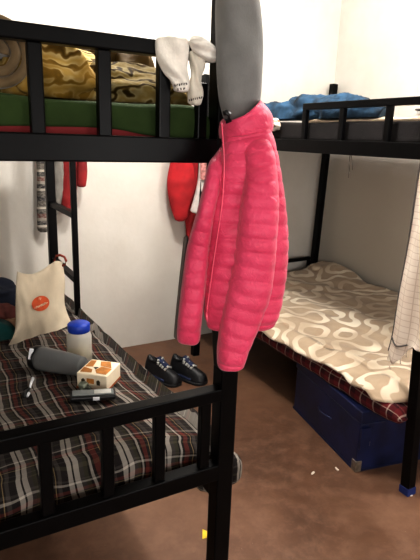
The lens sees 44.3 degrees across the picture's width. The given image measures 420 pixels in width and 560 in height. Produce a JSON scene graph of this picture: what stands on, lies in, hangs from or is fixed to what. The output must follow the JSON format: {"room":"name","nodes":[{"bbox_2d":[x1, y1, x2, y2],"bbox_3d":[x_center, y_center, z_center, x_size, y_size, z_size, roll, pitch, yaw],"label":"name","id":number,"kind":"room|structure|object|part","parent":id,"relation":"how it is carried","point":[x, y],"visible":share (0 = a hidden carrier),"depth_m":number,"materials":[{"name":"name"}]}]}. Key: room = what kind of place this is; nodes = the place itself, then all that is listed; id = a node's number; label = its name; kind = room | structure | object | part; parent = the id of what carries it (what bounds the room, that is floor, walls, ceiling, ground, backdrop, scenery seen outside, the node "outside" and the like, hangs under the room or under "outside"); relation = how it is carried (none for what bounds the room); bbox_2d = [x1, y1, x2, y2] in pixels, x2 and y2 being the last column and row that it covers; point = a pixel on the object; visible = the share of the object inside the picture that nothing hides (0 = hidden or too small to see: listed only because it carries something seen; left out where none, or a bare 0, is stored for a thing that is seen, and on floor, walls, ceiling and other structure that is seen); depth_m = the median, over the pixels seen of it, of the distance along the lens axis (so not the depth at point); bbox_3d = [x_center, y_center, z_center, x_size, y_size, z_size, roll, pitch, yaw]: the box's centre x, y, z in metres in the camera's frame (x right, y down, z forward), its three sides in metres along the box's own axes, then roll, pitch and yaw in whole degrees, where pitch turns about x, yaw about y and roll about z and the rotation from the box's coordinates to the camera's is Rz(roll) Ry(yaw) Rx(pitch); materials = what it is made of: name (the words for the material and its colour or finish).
{"room":"dormitory","nodes":[
{"label":"dormitory","id":0,"kind":"room"},
{"bbox_2d":[0,0,341,347],"bbox_3d":[-0.993,-0.815,3.103,4.545,2.750,0.100,-6,17,-28],"label":"wall","id":1,"kind":"structure","parent":0,"point":[130,239],"depth_m":3.46,"materials":[{"name":"paint"}]},
{"bbox_2d":[36,161,46,231],"bbox_3d":[-0.982,-0.584,3.052,0.104,0.607,0.079,-6,17,-28],"label":"scarf","id":2,"kind":"object","parent":1,"relation":"hanging from","point":[41,197],"visible":0.38,"depth_m":3.05,"materials":[{"name":"grey fabric"}]},
{"bbox_2d":[54,162,63,213],"bbox_3d":[-0.911,-0.639,3.076,0.088,0.517,0.072,-6,17,-28],"label":"shirt","id":3,"kind":"object","parent":1,"relation":"hanging from","point":[58,166],"visible":0.33,"depth_m":3.07,"materials":[{"name":"grey fabric"}]},
{"bbox_2d":[61,162,86,213],"bbox_3d":[-0.819,-0.653,3.088,0.164,0.518,0.076,0,15,-6],"label":"jacket","id":4,"kind":"object","parent":1,"relation":"hanging from","point":[81,167],"visible":0.35,"depth_m":3.08,"materials":[{"name":"red fabric"}]},
{"bbox_2d":[167,163,206,237],"bbox_3d":[-0.145,-0.535,3.508,0.278,0.874,0.222,3,15,4],"label":"shirt","id":5,"kind":"object","parent":1,"relation":"hanging from","point":[183,186],"visible":0.52,"depth_m":3.40,"materials":[{"name":"red fabric"}]},
{"bbox_2d":[0,333,419,559],"bbox_3d":[0.265,1.232,1.192,4.545,0.100,5.540,-6,17,-28],"label":"floor","id":6,"kind":"structure","parent":0,"point":[280,510],"depth_m":2.11,"materials":[{"name":"brown concrete"}]},
{"bbox_2d":[0,0,237,559],"bbox_3d":[-0.895,-0.002,1.836,1.122,1.860,1.981,-6,17,-28],"label":"bunk bed","id":7,"kind":"object","parent":6,"relation":"on","point":[215,474],"visible":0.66,"depth_m":1.11,"materials":[{"name":"black paint"}]},
{"bbox_3d":[-0.888,-0.295,2.902,0.047,1.860,0.047,-6,17,-28],"label":"post","id":8,"kind":"part","parent":7,"relation":"part of","materials":[{"name":"black metal"}]},
{"bbox_3d":[-0.647,-0.212,2.471,0.026,0.884,0.024,-6,17,-28],"label":"ladder rail","id":9,"kind":"part","parent":7,"relation":"part of","materials":[{"name":"black metal"}]},
{"bbox_2d":[0,126,154,136],"bbox_3d":[-0.884,-0.501,1.680,0.985,0.085,1.859,-6,17,-28],"label":"mattress","id":10,"kind":"object","parent":7,"relation":"on","point":[60,130],"visible":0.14,"depth_m":0.99,"materials":[{"name":"red fabric"}]},
{"bbox_2d":[0,92,209,138],"bbox_3d":[-0.833,-0.493,1.595,0.995,0.092,1.693,-6,17,-28],"label":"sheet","id":11,"kind":"object","parent":10,"relation":"on","point":[14,109],"visible":0.77,"depth_m":0.99,"materials":[{"name":"green fabric"}]},
{"bbox_2d":[0,14,26,88],"bbox_3d":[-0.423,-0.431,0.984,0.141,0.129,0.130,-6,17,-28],"label":"comforter","id":12,"kind":"object","parent":11,"relation":"on","point":[7,47],"visible":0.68,"depth_m":0.95,"materials":[{"name":"brown fabric"}]},
{"bbox_2d":[0,44,191,105],"bbox_3d":[-0.246,-0.446,1.117,0.485,0.118,0.204,-6,17,-28],"label":"blanket","id":13,"kind":"object","parent":11,"relation":"on","point":[68,72],"visible":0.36,"depth_m":1.04,"materials":[{"name":"fabric"}]},
{"bbox_2d":[77,48,154,67],"bbox_3d":[-0.309,-0.492,1.204,0.389,0.155,0.190,-3,16,-19],"label":"blanket","id":14,"kind":"object","parent":11,"relation":"on","point":[115,57],"visible":0.06,"depth_m":1.17,"materials":[{"name":"brown fabric"}]},
{"bbox_3d":[-0.422,-0.414,0.830,1.037,0.028,0.030,-6,17,-28],"label":"guard rail","id":15,"kind":"part","parent":7,"relation":"part of","materials":[{"name":"black metal"}]},
{"bbox_3d":[-0.429,-0.230,0.880,1.037,0.050,0.036,-6,17,-28],"label":"rail","id":16,"kind":"part","parent":7,"relation":"part of","materials":[{"name":"black metal"}]},
{"bbox_3d":[-0.439,0.545,1.103,1.075,0.046,0.036,-6,17,-28],"label":"footboard rail","id":17,"kind":"part","parent":7,"relation":"part of","materials":[{"name":"black metal"}]},
{"bbox_3d":[-0.432,0.332,1.044,1.075,0.033,0.036,-6,17,-28],"label":"footboard rail","id":18,"kind":"part","parent":7,"relation":"part of","materials":[{"name":"black metal"}]},
{"bbox_2d":[0,295,241,521],"bbox_3d":[-0.829,0.317,1.951,1.158,0.227,1.862,-6,17,-28],"label":"mattress","id":19,"kind":"object","parent":7,"relation":"on","point":[76,461],"visible":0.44,"depth_m":1.40,"materials":[{"name":"fabric"}]},
{"bbox_2d":[0,319,14,340],"bbox_3d":[-0.846,0.209,2.085,0.117,0.087,0.087,-6,17,-28],"label":"folded cloth","id":20,"kind":"object","parent":19,"relation":"on","point":[7,330],"visible":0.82,"depth_m":2.11,"materials":[{"name":"teal fabric"}]},
{"bbox_2d":[0,277,15,305],"bbox_3d":[-1.016,0.066,2.421,0.226,0.151,0.216,-6,17,-28],"label":"folded garment","id":21,"kind":"object","parent":19,"relation":"on","point":[7,286],"visible":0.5,"depth_m":2.39,"materials":[{"name":"blue fabric"}]},
{"bbox_2d":[0,303,15,319],"bbox_3d":[-0.905,0.152,2.205,0.159,0.108,0.134,-6,17,-28],"label":"heap","id":22,"kind":"object","parent":19,"relation":"on","point":[7,311],"visible":0.47,"depth_m":2.19,"materials":[{"name":"red fabric"}]},
{"bbox_2d":[5,318,15,327],"bbox_3d":[-0.836,0.185,2.174,0.065,0.055,0.068,-6,17,-28],"label":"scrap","id":23,"kind":"object","parent":19,"relation":"on","point":[12,321],"visible":0.36,"depth_m":2.15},
{"bbox_2d":[21,377,34,397],"bbox_3d":[-0.566,0.337,1.618,0.026,0.017,0.138,1,15,-4],"label":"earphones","id":24,"kind":"object","parent":19,"relation":"on","point":[26,393],"visible":1,"depth_m":1.58,"materials":[{"name":"white plastic"}]},
{"bbox_3d":[-0.572,0.331,1.649,0.011,0.011,0.074,-1,16,-10],"label":"stem","id":25,"kind":"part","parent":24,"relation":"part of","materials":[{"name":"white plastic"}]},
{"bbox_2d":[9,254,69,344],"bbox_3d":[-0.729,0.104,2.167,0.118,0.374,0.368,7,16,18],"label":"tote bag","id":26,"kind":"object","parent":19,"relation":"on","point":[40,308],"visible":0.97,"depth_m":2.12,"materials":[{"name":"beige fabric"}]},
{"bbox_3d":[-0.660,-0.084,2.277,0.062,0.065,0.011,2,15,0],"label":"handle","id":27,"kind":"part","parent":26,"relation":"part of","materials":[{"name":"fabric"}]},
{"bbox_2d":[27,345,87,375],"bbox_3d":[-0.515,0.279,1.745,0.209,0.089,0.090,8,17,22],"label":"shaker bottle","id":28,"kind":"object","parent":19,"relation":"on","point":[42,358],"visible":0.94,"depth_m":1.72,"materials":[{"name":"grey plastic"}]},
{"bbox_2d":[67,319,91,361],"bbox_3d":[-0.478,0.225,1.888,0.089,0.146,0.089,-6,17,-28],"label":"jar","id":29,"kind":"object","parent":19,"relation":"on","point":[79,337],"visible":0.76,"depth_m":1.85,"materials":[{"name":"white plastic"}]},
{"bbox_3d":[-0.476,0.170,1.873,0.080,0.032,0.080,-6,17,-28],"label":"lid","id":30,"kind":"part","parent":29,"relation":"part of","materials":[{"name":"blue plastic"}]},
{"bbox_2d":[78,381,90,389],"bbox_3d":[-0.393,0.335,1.622,0.038,0.039,0.036,-6,17,-28],"label":"wrapper","id":31,"kind":"object","parent":19,"relation":"on","point":[83,385],"visible":0.7,"depth_m":1.61,"materials":[{"name":"grey plastic"}]},
{"bbox_2d":[70,388,115,401],"bbox_3d":[-0.352,0.346,1.551,0.133,0.019,0.054,-2,16,-13],"label":"case","id":32,"kind":"object","parent":19,"relation":"on","point":[108,393],"visible":1,"depth_m":1.54,"materials":[{"name":"black plastic"}]},
{"bbox_3d":[-0.352,0.338,1.552,0.121,0.004,0.036,-2,16,-13],"label":"plate","id":33,"kind":"part","parent":32,"relation":"part of","materials":[{"name":"grey plastic"}]},
{"bbox_2d":[76,359,120,388],"bbox_3d":[-0.358,0.306,1.665,0.104,0.054,0.110,5,16,12],"label":"carton","id":34,"kind":"object","parent":19,"relation":"on","point":[99,374],"visible":0.91,"depth_m":1.63,"materials":[{"name":"white cardboard"}]},
{"bbox_3d":[-0.389,0.284,1.638,0.037,0.001,0.035,4,15,7],"label":"printed panel","id":35,"kind":"part","parent":34,"relation":"part of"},
{"bbox_3d":[-0.374,0.317,1.613,0.025,0.017,0.001,5,16,12],"label":"printed panel","id":36,"kind":"part","parent":34,"relation":"part of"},
{"bbox_3d":[-0.388,0.272,1.684,0.024,0.001,0.047,3,15,2],"label":"printed panel","id":37,"kind":"part","parent":34,"relation":"part of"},
{"bbox_3d":[-0.341,0.287,1.636,0.046,0.001,0.047,6,16,16],"label":"printed panel","id":38,"kind":"part","parent":34,"relation":"part of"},
{"bbox_3d":[-0.339,0.276,1.677,0.033,0.001,0.057,-2,16,-13],"label":"printed panel","id":39,"kind":"part","parent":34,"relation":"part of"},
{"bbox_3d":[-0.437,0.326,2.193,0.036,0.050,1.894,-6,17,-28],"label":"rail","id":40,"kind":"part","parent":7,"relation":"part of","materials":[{"name":"black metal"}]},
{"bbox_2d":[155,36,189,91],"bbox_3d":[-0.073,-0.417,0.998,0.068,0.098,0.049,2,15,-1],"label":"sock","id":41,"kind":"object","parent":7,"relation":"hanging from","point":[172,52],"visible":1,"depth_m":0.98,"materials":[{"name":"white fabric"}]},
{"bbox_2d":[187,51,204,105],"bbox_3d":[-0.030,-0.402,1.025,0.040,0.104,0.033,-6,17,-28],"label":"sock","id":42,"kind":"object","parent":7,"relation":"hanging from","point":[197,64],"visible":0.89,"depth_m":1.02,"materials":[{"name":"fabric"}]},
{"bbox_2d":[189,36,215,62],"bbox_3d":[-0.010,-0.448,1.002,0.045,0.042,0.083,10,17,28],"label":"sock","id":43,"kind":"object","parent":7,"relation":"on","point":[203,48],"visible":0.92,"depth_m":0.98,"materials":[{"name":"white fabric"}]},
{"bbox_3d":[0.024,0.187,1.266,0.085,1.860,0.047,-6,17,-28],"label":"post","id":44,"kind":"part","parent":7,"relation":"part of","materials":[{"name":"black metal"}]},
{"bbox_2d":[174,100,288,371],"bbox_3d":[0.045,-0.087,1.057,0.233,0.540,0.152,5,16,11],"label":"puffer jacket","id":45,"kind":"object","parent":7,"relation":"hanging from","point":[234,259],"visible":1,"depth_m":1.01,"materials":[{"name":"pink fabric"}]},
{"bbox_2d":[215,0,262,119],"bbox_3d":[0.058,-0.536,1.022,0.098,0.437,0.183,2,15,-2],"label":"garment","id":46,"kind":"object","parent":7,"relation":"hanging from","point":[238,23],"visible":0.87,"depth_m":0.97,"materials":[{"name":"grey fabric"}]},
{"bbox_2d":[145,354,181,387],"bbox_3d":[-0.285,0.546,3.157,0.262,0.143,0.119,13,19,34],"label":"shoe","id":47,"kind":"object","parent":6,"relation":"on","point":[158,367],"visible":0.89,"depth_m":3.13,"materials":[{"name":"black leather"}]},
{"bbox_2d":[170,353,207,385],"bbox_3d":[-0.129,0.544,3.186,0.258,0.143,0.119,12,18,31],"label":"shoe","id":48,"kind":"object","parent":6,"relation":"on","point":[184,367],"visible":0.96,"depth_m":3.15,"materials":[{"name":"black leather"}]},
{"bbox_3d":[-0.159,0.595,3.155,0.102,0.018,0.005,14,19,37],"label":"panel","id":49,"kind":"part","parent":48,"relation":"part of","materials":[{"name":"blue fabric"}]},
{"bbox_2d":[202,529,206,538],"bbox_3d":[-0.013,0.957,1.943,0.030,0.012,0.039,2,15,-1],"label":"scrap","id":50,"kind":"object","parent":6,"relation":"on","point":[204,532],"visible":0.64,"depth_m":1.94,"materials":[{"name":"yellow paper"}]},
{"bbox_2d":[191,74,419,496],"bbox_3d":[0.817,-0.265,3.003,1.289,1.873,1.980,-6,17,-28],"label":"bunk bed","id":51,"kind":"object","parent":6,"relation":"on","point":[386,148],"visible":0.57,"depth_m":2.20,"materials":[{"name":"black paint"}]},
{"bbox_3d":[-0.064,-0.408,3.459,0.061,1.849,0.355,3,15,2],"label":"post","id":52,"kind":"part","parent":51,"relation":"part of","materials":[{"name":"black metal"}]},
{"bbox_3d":[0.680,-0.048,4.115,0.272,0.269,0.022,-6,17,-28],"label":"head frame","id":53,"kind":"part","parent":51,"relation":"part of","materials":[{"name":"black paint"}]},
{"bbox_3d":[0.873,-0.565,4.097,0.100,1.869,0.046,-6,17,-28],"label":"post","id":54,"kind":"part","parent":51,"relation":"part of","materials":[{"name":"black metal"}]},
{"bbox_2d":[256,331,407,423],"bbox_3d":[0.826,0.298,3.159,1.108,0.118,1.841,-6,17,-28],"label":"mattress","id":55,"kind":"object","parent":51,"relation":"on","point":[394,412],"visible":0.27,"depth_m":2.42,"materials":[{"name":"red fabric"}]},
{"bbox_2d":[262,261,412,402],"bbox_3d":[0.850,0.214,3.123,1.177,0.202,1.876,-6,17,-28],"label":"blanket","id":56,"kind":"object","parent":55,"relation":"on","point":[329,316],"visible":0.56,"depth_m":2.90,"materials":[{"name":"beige fabric"}]},
{"bbox_2d":[311,264,320,270],"bbox_3d":[0.823,-0.097,4.008,0.076,0.042,0.118,7,16,16],"label":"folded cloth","id":57,"kind":"object","parent":56,"relation":"on","point":[315,267],"visible":1,"depth_m":3.97,"materials":[{"name":"beige fabric"}]},
{"bbox_2d":[272,121,419,142],"bbox_3d":[0.851,-0.825,2.912,0.995,0.103,1.744,-6,17,-28],"label":"mattress","id":58,"kind":"object","parent":51,"relation":"on","point":[402,131],"visible":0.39,"depth_m":2.28,"materials":[{"name":"grey fabric"}]},
{"bbox_2d":[273,117,280,130],"bbox_3d":[0.326,-0.833,2.762,0.081,0.073,0.144,-6,17,-28],"label":"handkerchief","id":59,"kind":"object","parent":58,"relation":"on","point":[277,125],"visible":0.31,"depth_m":2.72,"materials":[{"name":"white fabric"}]},
{"bbox_2d":[264,92,385,120],"bbox_3d":[0.512,-0.901,2.683,0.246,0.128,1.157,-6,17,-28],"label":"heap","id":60,"kind":"object","parent":58,"relation":"on","point":[291,110],"visible":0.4,"depth_m":2.54,"materials":[{"name":"blue fabric"}]},
{"bbox_2d":[309,117,419,122],"bbox_3d":[1.042,-0.746,2.467,0.867,0.030,0.721,-6,17,-28],"label":"sheet","id":61,"kind":"object","parent":58,"relation":"on","point":[381,118],"visible":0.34,"depth_m":2.25,"materials":[{"name":"white fabric"}]},
{"bbox_3d":[0.394,-0.701,2.677,0.036,0.062,1.862,-6,17,-28],"label":"rail","id":62,"kind":"part","parent":51,"relation":"part of","materials":[{"name":"black metal"}]},
{"bbox_3d":[0.655,-0.746,2.182,0.030,0.030,0.799,-6,17,-28],"label":"guard rail","id":63,"kind":"part","parent":51,"relation":"part of","materials":[{"name":"black metal"}]},
{"bbox_2d":[387,163,419,368],"bbox_3d":[0.816,-0.006,1.909,0.037,0.843,0.345,-4,16,-21],"label":"checked cloth","id":64,"kind":"object","parent":51,"relation":"hanging from","point":[405,336],"visible":1,"depth_m":2.01,"materials":[{"name":"white fabric"}]},
{"bbox_3d":[0.847,0.011,2.012,0.150,1.862,0.054,16,21,41],"label":"post","id":65,"kind":"part","parent":51,"relation":"part of","materials":[{"name":"black metal"}]},
{"bbox_2d":[293,363,419,471],"bbox_3d":[0.940,0.630,2.706,0.830,0.305,0.617,-3,16,-18],"label":"trunk","id":66,"kind":"object","parent":6,"relation":"on","point":[363,439],"visible":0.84,"depth_m":2.41,"materials":[{"name":"blue paint"}]},
{"bbox_3d":[0.953,0.510,2.680,0.808,0.058,0.608,-3,16,-19],"label":"lid","id":67,"kind":"part","parent":66,"relation":"part of","materials":[{"name":"blue paint"}]},
{"bbox_3d":[0.944,0.770,2.751,0.806,0.012,0.606,-3,16,-19],"label":"edge trim","id":68,"kind":"part","parent":66,"relation":"part of","materials":[{"name":"blue metal"}]},
{"bbox_2d":[318,0,419,291],"bbox_3d":[2.285,-0.347,1.820,0.100,2.750,5.440,-6,17,-28],"label":"wall","id":69,"kind":"structure","parent":0,"point":[367,214],"depth_m":3.67,"materials":[{"name":"paint"}]}
]}

